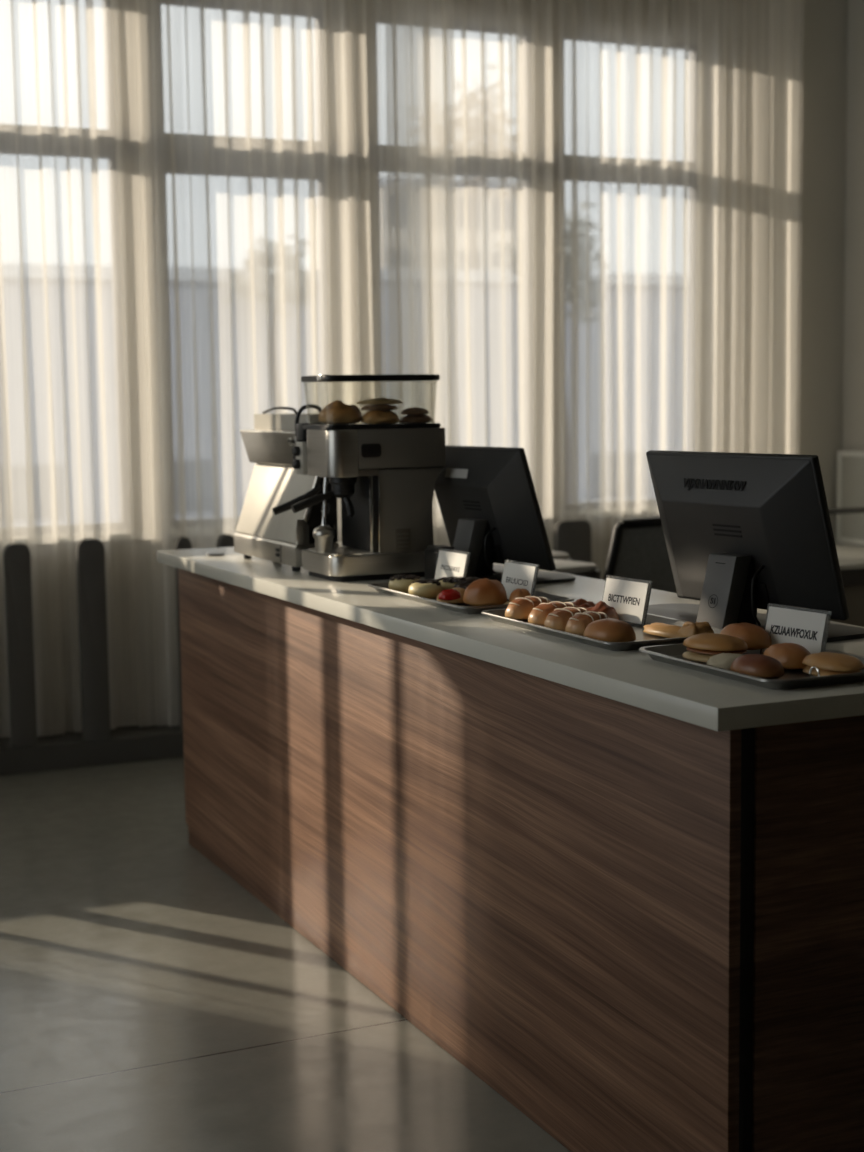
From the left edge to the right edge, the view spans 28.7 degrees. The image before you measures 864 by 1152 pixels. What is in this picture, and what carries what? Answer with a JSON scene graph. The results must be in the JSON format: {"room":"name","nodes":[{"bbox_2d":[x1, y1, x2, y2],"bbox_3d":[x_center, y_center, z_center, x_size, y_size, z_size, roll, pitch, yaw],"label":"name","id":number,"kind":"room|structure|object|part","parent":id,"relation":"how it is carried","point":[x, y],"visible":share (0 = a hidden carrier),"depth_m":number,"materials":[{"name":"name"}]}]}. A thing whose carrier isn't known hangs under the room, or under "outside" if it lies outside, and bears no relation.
{"room":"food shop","nodes":[
{"label":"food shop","id":0,"kind":"room"},
{"bbox_2d":[0,756,570,1151],"bbox_3d":[0.633,1.158,3.075,6.990,0.120,9.400,-4,7,-25],"label":"floor","id":1,"kind":"structure","parent":0,"point":[150,1001],"depth_m":3.93,"materials":[{"name":"concrete"}]},
{"bbox_2d":[0,725,183,774],"bbox_3d":[-1.253,0.678,6.809,6.325,0.100,0.266,-4,7,-25],"label":"trim","id":2,"kind":"structure","parent":1,"relation":"on","point":[131,743],"depth_m":6.65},
{"bbox_2d":[3,543,37,747],"bbox_3d":[-1.586,0.268,6.495,0.096,0.787,0.044,-4,7,-25],"label":"upright post","id":3,"kind":"object","parent":2,"relation":"on","point":[16,556],"visible":1,"depth_m":6.47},
{"bbox_2d":[76,539,110,740],"bbox_3d":[-1.328,0.250,6.613,0.104,0.791,0.044,-4,7,-25],"label":"upright post","id":4,"kind":"object","parent":2,"relation":"on","point":[90,553],"visible":1,"depth_m":6.59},
{"bbox_2d":[174,536,191,730],"bbox_3d":[-0.989,0.232,6.769,0.060,0.785,0.044,-4,7,-25],"label":"upright post","id":5,"kind":"object","parent":2,"relation":"on","point":[181,542],"visible":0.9,"depth_m":6.75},
{"bbox_2d":[216,534,233,547],"bbox_3d":[-0.826,0.222,6.843,0.070,0.785,0.044,-4,7,-25],"label":"upright post","id":6,"kind":"object","parent":2,"relation":"on","point":[224,540],"visible":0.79,"depth_m":6.79,"materials":[{"name":"black metal"}]},
{"bbox_2d":[553,520,590,562],"bbox_3d":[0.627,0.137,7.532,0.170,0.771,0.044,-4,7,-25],"label":"chair","id":7,"kind":"object","parent":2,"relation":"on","point":[572,537],"visible":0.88,"depth_m":7.48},
{"bbox_2d":[178,568,863,1151],"bbox_3d":[0.133,0.528,4.191,0.660,0.912,3.040,-4,7,-25],"label":"counter","id":8,"kind":"object","parent":1,"relation":"on","point":[642,930],"depth_m":3.19,"materials":[{"name":"brown wood"}]},
{"bbox_2d":[157,541,863,730],"bbox_3d":[0.126,0.056,4.126,0.767,0.036,3.122,-4,7,-25],"label":"countertop","id":9,"kind":"structure","parent":8,"relation":"on","point":[631,677],"depth_m":3.18,"materials":[{"name":"stone"}]},
{"bbox_2d":[206,553,223,555],"bbox_3d":[-0.666,-0.067,5.186,0.056,0.006,0.056,-4,7,-25],"label":"lid","id":10,"kind":"object","parent":9,"relation":"on","point":[208,554],"visible":1,"depth_m":5.17,"materials":[{"name":"plastic"}]},
{"bbox_2d":[234,404,355,570],"bbox_3d":[-0.393,-0.265,4.867,0.204,0.460,0.576,-4,7,-25],"label":"coffee machine","id":11,"kind":"object","parent":9,"relation":"on","point":[281,538],"visible":0.67,"depth_m":4.82,"materials":[{"name":"metal"}]},
{"bbox_3d":[-0.446,-0.215,4.863,0.083,0.205,0.528,-4,7,-25],"label":"sloping panel","id":12,"kind":"part","parent":11,"relation":"part of","materials":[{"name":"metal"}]},
{"bbox_3d":[-0.434,-0.472,4.814,0.008,0.024,0.282,-4,7,-25],"label":"cup rail","id":13,"kind":"part","parent":11,"relation":"part of","materials":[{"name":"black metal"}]},
{"bbox_3d":[-0.384,-0.374,4.664,0.026,0.034,0.034,-4,7,-25],"label":"knob","id":14,"kind":"part","parent":11,"relation":"part of","materials":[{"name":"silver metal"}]},
{"bbox_2d":[272,374,445,581],"bbox_3d":[-0.204,-0.266,4.493,0.412,0.536,0.265,-4,7,-25],"label":"coffee machine","id":15,"kind":"object","parent":9,"relation":"on","point":[384,477],"visible":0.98,"depth_m":4.42,"materials":[{"name":"metal"}]},
{"bbox_3d":[-0.365,-0.300,4.531,0.016,0.026,0.026,-4,7,-25],"label":"knob","id":16,"kind":"part","parent":15,"relation":"part of","materials":[{"name":"black plastic"}]},
{"bbox_3d":[-0.366,-0.335,4.527,0.016,0.026,0.026,-4,7,-25],"label":"knob","id":17,"kind":"part","parent":15,"relation":"part of","materials":[{"name":"black plastic"}]},
{"bbox_3d":[-0.359,-0.204,4.510,0.138,0.080,0.022,-2,6,-14],"label":"hot water lever","id":18,"kind":"part","parent":15,"relation":"part of","materials":[{"name":"black plastic"}]},
{"bbox_3d":[-0.341,-0.317,4.539,0.036,0.088,0.057,-4,7,-25],"label":"control plate","id":19,"kind":"part","parent":15,"relation":"part of","materials":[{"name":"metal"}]},
{"bbox_3d":[-0.313,-0.193,4.416,0.116,0.054,0.023,-4,7,-25],"label":"handle","id":20,"kind":"part","parent":15,"relation":"part of","materials":[{"name":"black plastic"}]},
{"bbox_2d":[313,504,334,551],"bbox_3d":[-0.285,-0.128,4.442,0.059,0.126,0.059,-4,7,-25],"label":"canister","id":21,"kind":"object","parent":15,"relation":"on","point":[323,535],"visible":1,"depth_m":4.43,"materials":[{"name":"metal"}]},
{"bbox_2d":[313,526,334,551],"bbox_3d":[-0.284,-0.099,4.445,0.059,0.068,0.059,-4,7,-25],"label":"cup","id":22,"kind":"object","parent":21,"relation":"on","point":[323,535],"depth_m":4.42,"materials":[{"name":"metal"}]},
{"bbox_3d":[-0.274,-0.175,4.438,0.017,0.031,0.007,-1,6,-5],"label":"lever","id":23,"kind":"part","parent":21,"relation":"part of","materials":[{"name":"black plastic"}]},
{"bbox_2d":[318,400,361,424],"bbox_3d":[-0.241,-0.430,4.433,0.115,0.065,0.110,-5,7,-36],"label":"bread roll","id":24,"kind":"object","parent":15,"relation":"on","point":[337,412],"visible":1,"depth_m":4.39,"materials":[{"name":"brown food"}]},
{"bbox_3d":[-0.220,-0.181,4.434,0.035,0.057,0.020,3,7,31],"label":"spout","id":25,"kind":"part","parent":15,"relation":"part of","materials":[{"name":"black plastic"}]},
{"bbox_3d":[-0.164,-0.523,4.459,0.330,0.016,0.210,-4,7,-25],"label":"hopper lid","id":26,"kind":"part","parent":15,"relation":"part of","materials":[{"name":"black plastic"}]},
{"bbox_2d":[361,410,398,423],"bbox_3d":[-0.137,-0.419,4.432,0.100,0.039,0.099,-3,6,-19],"label":"bread","id":27,"kind":"object","parent":15,"relation":"in","point":[374,416],"visible":0.98,"depth_m":4.40,"materials":[{"name":"brown food"}]},
{"bbox_2d":[361,404,397,410],"bbox_3d":[-0.138,-0.443,4.428,0.100,0.017,0.072,-4,7,-25],"label":"biscuit","id":28,"kind":"object","parent":27,"relation":"on","point":[382,407],"visible":0.98,"depth_m":4.40,"materials":[{"name":"brown food"}]},
{"bbox_2d":[356,398,402,404],"bbox_3d":[-0.138,-0.460,4.432,0.130,0.019,0.062,-2,6,-16],"label":"biscuit","id":29,"kind":"object","parent":28,"relation":"on","point":[374,401],"visible":1,"depth_m":4.41,"materials":[{"name":"beige food"}]},
{"bbox_3d":[-0.076,-0.096,4.428,0.043,0.056,0.003,-4,7,-25],"label":"vent panel","id":30,"kind":"part","parent":15,"relation":"part of","materials":[{"name":"black metal"}]},
{"bbox_2d":[399,415,432,422],"bbox_3d":[-0.044,-0.416,4.470,0.090,0.024,0.081,-4,7,-25],"label":"bread","id":31,"kind":"object","parent":15,"relation":"in","point":[409,418],"visible":0.99,"depth_m":4.44,"materials":[{"name":"brown food"}]},
{"bbox_2d":[401,407,428,414],"bbox_3d":[-0.045,-0.436,4.467,0.075,0.021,0.062,-4,7,-25],"label":"biscuit","id":32,"kind":"object","parent":31,"relation":"on","point":[414,410],"visible":1,"depth_m":4.44,"materials":[{"name":"brown food"}]},
{"bbox_2d":[424,545,453,578],"bbox_3d":[0.022,-0.030,4.339,0.055,0.093,0.090,-4,7,-25],"label":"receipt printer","id":33,"kind":"object","parent":9,"relation":"on","point":[431,554],"visible":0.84,"depth_m":4.33,"materials":[{"name":"black plastic"}]},
{"bbox_2d":[435,548,469,578],"bbox_3d":[0.056,-0.018,4.202,0.043,0.093,0.152,-4,7,-28],"label":"sign holder","id":34,"kind":"object","parent":9,"relation":"on","point":[454,563],"visible":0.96,"depth_m":4.19,"materials":[{"name":"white plastic"}]},
{"bbox_2d":[368,577,573,613],"bbox_3d":[0.081,0.045,3.975,0.292,0.020,0.562,-4,7,-25],"label":"baking tray","id":35,"kind":"object","parent":9,"relation":"on","point":[382,587],"visible":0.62,"depth_m":3.85,"materials":[{"name":"metal"}]},
{"bbox_2d":[388,574,419,592],"bbox_3d":[-0.065,0.019,4.110,0.083,0.041,0.083,-4,7,-25],"label":"donut","id":36,"kind":"object","parent":35,"relation":"on","point":[401,583],"visible":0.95,"depth_m":4.08,"materials":[{"name":"beige food"}]},
{"bbox_2d":[408,580,442,598],"bbox_3d":[-0.015,0.032,3.990,0.083,0.041,0.083,-4,7,-25],"label":"donut","id":37,"kind":"object","parent":35,"relation":"on","point":[430,589],"visible":0.98,"depth_m":3.96,"materials":[{"name":"beige food"}]},
{"bbox_2d":[436,576,464,589],"bbox_3d":[0.050,0.024,4.053,0.083,0.042,0.083,-4,7,-25],"label":"donut","id":38,"kind":"object","parent":35,"relation":"on","point":[446,582],"visible":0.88,"depth_m":4.02,"materials":[{"name":"beige food"}]},
{"bbox_2d":[437,588,464,603],"bbox_3d":[0.052,0.045,3.878,0.088,0.036,0.076,-4,7,-25],"label":"bun","id":39,"kind":"object","parent":35,"relation":"on","point":[454,595],"visible":0.86,"depth_m":3.84,"materials":[{"name":"red food"}]},
{"bbox_2d":[453,576,482,588],"bbox_3d":[0.102,0.027,3.976,0.101,0.053,0.142,-4,7,-25],"label":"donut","id":40,"kind":"object","parent":35,"relation":"on","point":[466,582],"visible":0.34,"depth_m":3.96,"materials":[{"name":"brown food"}]},
{"bbox_2d":[463,578,506,605],"bbox_3d":[0.120,0.036,3.816,0.100,0.066,0.085,0,6,4],"label":"bun","id":41,"kind":"object","parent":35,"relation":"on","point":[481,592],"visible":0.84,"depth_m":3.78,"materials":[{"name":"brown food"}]},
{"bbox_2d":[501,559,538,600],"bbox_3d":[0.206,0.013,3.882,0.043,0.093,0.152,-4,7,-27],"label":"sign holder","id":42,"kind":"object","parent":35,"relation":"on","point":[516,574],"visible":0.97,"depth_m":3.87,"materials":[{"name":"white plastic"}]},
{"bbox_2d":[509,588,530,600],"bbox_3d":[0.198,0.049,3.788,0.050,0.044,0.049,-4,7,-25],"label":"bun","id":43,"kind":"object","parent":35,"relation":"on","point":[516,593],"visible":0.4,"depth_m":3.77,"materials":[{"name":"brown food"}]},
{"bbox_2d":[434,445,575,584],"bbox_3d":[0.129,-0.176,4.513,0.254,0.345,0.600,-4,7,-30],"label":"monitor","id":44,"kind":"object","parent":9,"relation":"on","point":[487,499],"visible":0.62,"depth_m":4.37,"materials":[{"name":"black plastic"}]},
{"bbox_2d":[481,603,722,650],"bbox_3d":[0.344,0.101,3.413,0.292,0.020,0.562,-4,7,-25],"label":"baking tray","id":45,"kind":"object","parent":9,"relation":"on","point":[643,639],"visible":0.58,"depth_m":3.30,"materials":[{"name":"metal"}]},
{"bbox_2d":[505,596,550,619],"bbox_3d":[0.210,0.067,3.589,0.120,0.049,0.081,-5,7,-33],"label":"roll","id":46,"kind":"object","parent":45,"relation":"on","point":[520,608],"visible":0.74,"depth_m":3.55,"materials":[{"name":"brown food"}]},
{"bbox_2d":[528,601,578,625],"bbox_3d":[0.256,0.077,3.489,0.125,0.049,0.080,-4,7,-30],"label":"roll","id":47,"kind":"object","parent":45,"relation":"on","point":[538,615],"visible":0.57,"depth_m":3.46,"materials":[{"name":"brown food"}]},
{"bbox_2d":[544,607,586,630],"bbox_3d":[0.278,0.087,3.395,0.110,0.048,0.082,-4,7,-30],"label":"roll","id":48,"kind":"object","parent":45,"relation":"on","point":[557,619],"visible":0.55,"depth_m":3.37,"materials":[{"name":"brown food"}]},
{"bbox_2d":[572,599,594,608],"bbox_3d":[0.317,0.069,3.584,0.075,0.043,0.071,-4,7,-25],"label":"knot","id":49,"kind":"object","parent":45,"relation":"on","point":[582,603],"visible":0.31,"depth_m":3.57,"materials":[{"name":"brown food"}]},
{"bbox_2d":[565,611,608,635],"bbox_3d":[0.311,0.094,3.323,0.100,0.048,0.083,-4,7,-27],"label":"roll","id":50,"kind":"object","parent":45,"relation":"on","point":[577,624],"visible":0.56,"depth_m":3.30,"materials":[{"name":"brown food"}]},
{"bbox_2d":[586,601,618,619],"bbox_3d":[0.351,0.075,3.499,0.075,0.049,0.072,-4,7,-25],"label":"knot","id":51,"kind":"object","parent":45,"relation":"on","point":[601,606],"visible":0.41,"depth_m":3.48,"materials":[{"name":"brown food"}]},
{"bbox_2d":[584,618,635,641],"bbox_3d":[0.340,0.105,3.227,0.085,0.046,0.105,-6,8,-39],"label":"bun","id":52,"kind":"object","parent":45,"relation":"on","point":[608,629],"visible":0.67,"depth_m":3.19,"materials":[{"name":"brown food"}]},
{"bbox_2d":[603,575,652,625],"bbox_3d":[0.409,0.050,3.511,0.043,0.093,0.152,-4,7,-31],"label":"sign holder","id":53,"kind":"object","parent":45,"relation":"on","point":[630,597],"visible":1,"depth_m":3.49,"materials":[{"name":"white plastic"}]},
{"bbox_2d":[643,623,680,637],"bbox_3d":[0.467,0.107,3.298,0.060,0.024,0.167,-4,7,-30],"label":"bread","id":54,"kind":"object","parent":45,"relation":"on","point":[656,629],"visible":0.69,"depth_m":3.28,"materials":[{"name":"beige food"}]},
{"bbox_2d":[678,621,713,636],"bbox_3d":[0.507,0.107,3.246,0.065,0.038,0.086,-4,7,-25],"label":"bread","id":55,"kind":"object","parent":45,"relation":"on","point":[688,629],"visible":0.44,"depth_m":3.23,"materials":[{"name":"beige food"}]},
{"bbox_2d":[639,643,863,689],"bbox_3d":[0.582,0.150,2.920,0.292,0.020,0.422,-4,7,-25],"label":"baking tray","id":56,"kind":"object","parent":9,"relation":"on","point":[669,653],"visible":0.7,"depth_m":2.81,"materials":[{"name":"metal"}]},
{"bbox_2d":[682,633,747,662],"bbox_3d":[0.503,0.127,2.994,0.085,0.047,0.124,-6,8,-42],"label":"bun","id":57,"kind":"object","parent":56,"relation":"on","point":[700,647],"visible":0.81,"depth_m":2.96,"materials":[{"name":"brown food"}]},
{"bbox_2d":[706,653,783,677],"bbox_3d":[0.527,0.148,2.848,0.074,0.038,0.161,-5,7,-33],"label":"roll","id":58,"kind":"object","parent":56,"relation":"on","point":[757,665],"visible":0.77,"depth_m":2.80,"materials":[{"name":"food"}]},
{"bbox_2d":[720,623,771,649],"bbox_3d":[0.567,0.108,3.056,0.080,0.045,0.111,-4,7,-25],"label":"bun","id":59,"kind":"object","parent":56,"relation":"on","point":[755,637],"visible":0.63,"depth_m":3.02,"materials":[{"name":"brown food"}]},
{"bbox_2d":[763,643,810,669],"bbox_3d":[0.614,0.137,2.908,0.075,0.043,0.111,-2,6,-13],"label":"bun","id":60,"kind":"object","parent":56,"relation":"on","point":[791,656],"visible":0.73,"depth_m":2.87,"materials":[{"name":"brown food"}]},
{"bbox_2d":[760,603,831,654],"bbox_3d":[0.651,0.101,2.998,0.043,0.093,0.152,-5,7,-33],"label":"sign holder","id":61,"kind":"object","parent":56,"relation":"on","point":[808,628],"visible":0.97,"depth_m":2.98,"materials":[{"name":"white plastic"}]},
{"bbox_2d":[809,666,819,676],"bbox_3d":[0.626,0.162,2.759,0.004,0.028,0.028,-4,7,-25],"label":"metal ring","id":62,"kind":"object","parent":56,"relation":"on","point":[813,667],"visible":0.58,"depth_m":2.76,"materials":[{"name":"silver metal"}]},
{"bbox_2d":[802,652,863,675],"bbox_3d":[0.672,0.148,2.820,0.080,0.037,0.126,-4,7,-25],"label":"bun","id":63,"kind":"object","parent":56,"relation":"on","point":[828,663],"visible":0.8,"depth_m":2.79,"materials":[{"name":"brown food"}]},
{"bbox_2d":[646,450,863,641],"bbox_3d":[0.612,-0.077,3.458,0.254,0.356,0.600,-5,7,-32],"label":"monitor","id":64,"kind":"object","parent":9,"relation":"on","point":[744,533],"visible":0.84,"depth_m":3.33,"materials":[{"name":"black plastic"}]},
{"bbox_3d":[0.501,0.679,2.713,0.018,0.912,0.026,-4,7,-25],"label":"corner post","id":65,"kind":"part","parent":8,"relation":"part of","materials":[{"name":"laminate"}]},
{"bbox_3d":[0.789,0.662,2.838,0.609,0.912,0.022,-4,7,-25],"label":"panel","id":66,"kind":"part","parent":8,"relation":"part of","materials":[{"name":"brown wood"}]},
{"bbox_2d":[551,551,571,560],"bbox_3d":[0.353,0.310,6.735,0.404,0.805,0.404,-4,7,-30],"label":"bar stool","id":67,"kind":"object","parent":1,"relation":"on","point":[556,555],"visible":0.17,"depth_m":6.62,"materials":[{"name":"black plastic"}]},
{"bbox_2d":[553,559,600,578],"bbox_3d":[0.419,0.356,6.284,0.404,0.805,0.404,-5,7,-36],"label":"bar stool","id":68,"kind":"object","parent":1,"relation":"on","point":[585,569],"visible":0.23,"depth_m":6.16,"materials":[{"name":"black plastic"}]},
{"bbox_2d":[603,517,676,592],"bbox_3d":[0.903,0.293,5.972,0.593,0.982,0.566,-1,6,-3],"label":"office chair","id":69,"kind":"object","parent":1,"relation":"on","point":[638,548],"visible":0.03,"depth_m":6.16,"materials":[{"name":"black plastic"}]},
{"bbox_3d":[0.887,0.012,6.179,0.585,0.465,0.036,-1,6,-3],"label":"frame","id":70,"kind":"part","parent":69,"relation":"part of","materials":[{"name":"black plastic"}]},
{"bbox_2d":[830,542,863,626],"bbox_3d":[1.782,0.257,7.449,0.755,0.721,0.840,-4,7,-25],"label":"console table","id":71,"kind":"object","parent":1,"relation":"on","point":[850,556],"visible":0.12,"depth_m":7.03,"materials":[{"name":"laminate"}]},
{"bbox_2d":[829,507,863,514],"bbox_3d":[1.889,-0.203,7.398,0.483,0.200,0.035,-4,7,-25],"label":"guard rail","id":72,"kind":"object","parent":71,"relation":"on","point":[851,510],"visible":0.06,"depth_m":7.34,"materials":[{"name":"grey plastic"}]},
{"bbox_2d":[836,451,863,544],"bbox_3d":[1.998,-0.354,7.721,0.030,0.430,0.420,-4,7,-25],"label":"picture frame","id":73,"kind":"object","parent":71,"relation":"on","point":[850,464],"visible":1,"depth_m":7.83,"materials":[{"name":"white paint"}]},
{"bbox_2d":[799,0,847,541],"bbox_3d":[1.678,-1.106,8.095,0.265,3.300,0.600,-4,7,-25],"label":"wall pier","id":74,"kind":"object","parent":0,"point":[825,22],"visible":0.18,"depth_m":7.78,"materials":[{"name":"paint"}]},
{"bbox_2d":[842,0,863,450],"bbox_3d":[3.672,-0.737,4.353,0.200,3.300,9.100,-4,7,-25],"label":"wall","id":75,"kind":"structure","parent":0,"point":[853,370],"depth_m":7.77,"materials":[{"name":"paint"}]},
{"bbox_3d":[0.599,-2.255,2.692,6.990,0.150,9.350,-4,7,-25],"label":"ceiling","id":76,"kind":"structure","parent":0,"visible":0},
{"bbox_2d":[0,0,156,737],"bbox_3d":[-1.758,-0.927,6.462,1.440,3.162,0.063,-4,7,-25],"label":"sheer curtain","id":77,"kind":"object","parent":76,"relation":"hanging from","point":[74,447],"visible":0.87,"depth_m":6.62,"materials":[{"name":"fabric"}]},
{"bbox_2d":[135,0,457,726],"bbox_3d":[-0.516,-0.997,6.965,1.360,3.162,0.078,-4,7,-25],"label":"sheer curtain","id":78,"kind":"object","parent":76,"relation":"hanging from","point":[297,157],"visible":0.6,"depth_m":6.87,"materials":[{"name":"fabric"}]},
{"bbox_2d":[453,0,802,579],"bbox_3d":[0.723,-1.076,7.559,1.925,3.162,0.267,-2,6,-14],"label":"sheer curtain","id":79,"kind":"object","parent":76,"relation":"hanging from","point":[628,173],"visible":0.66,"depth_m":7.61,"materials":[{"name":"fabric"}]}
]}

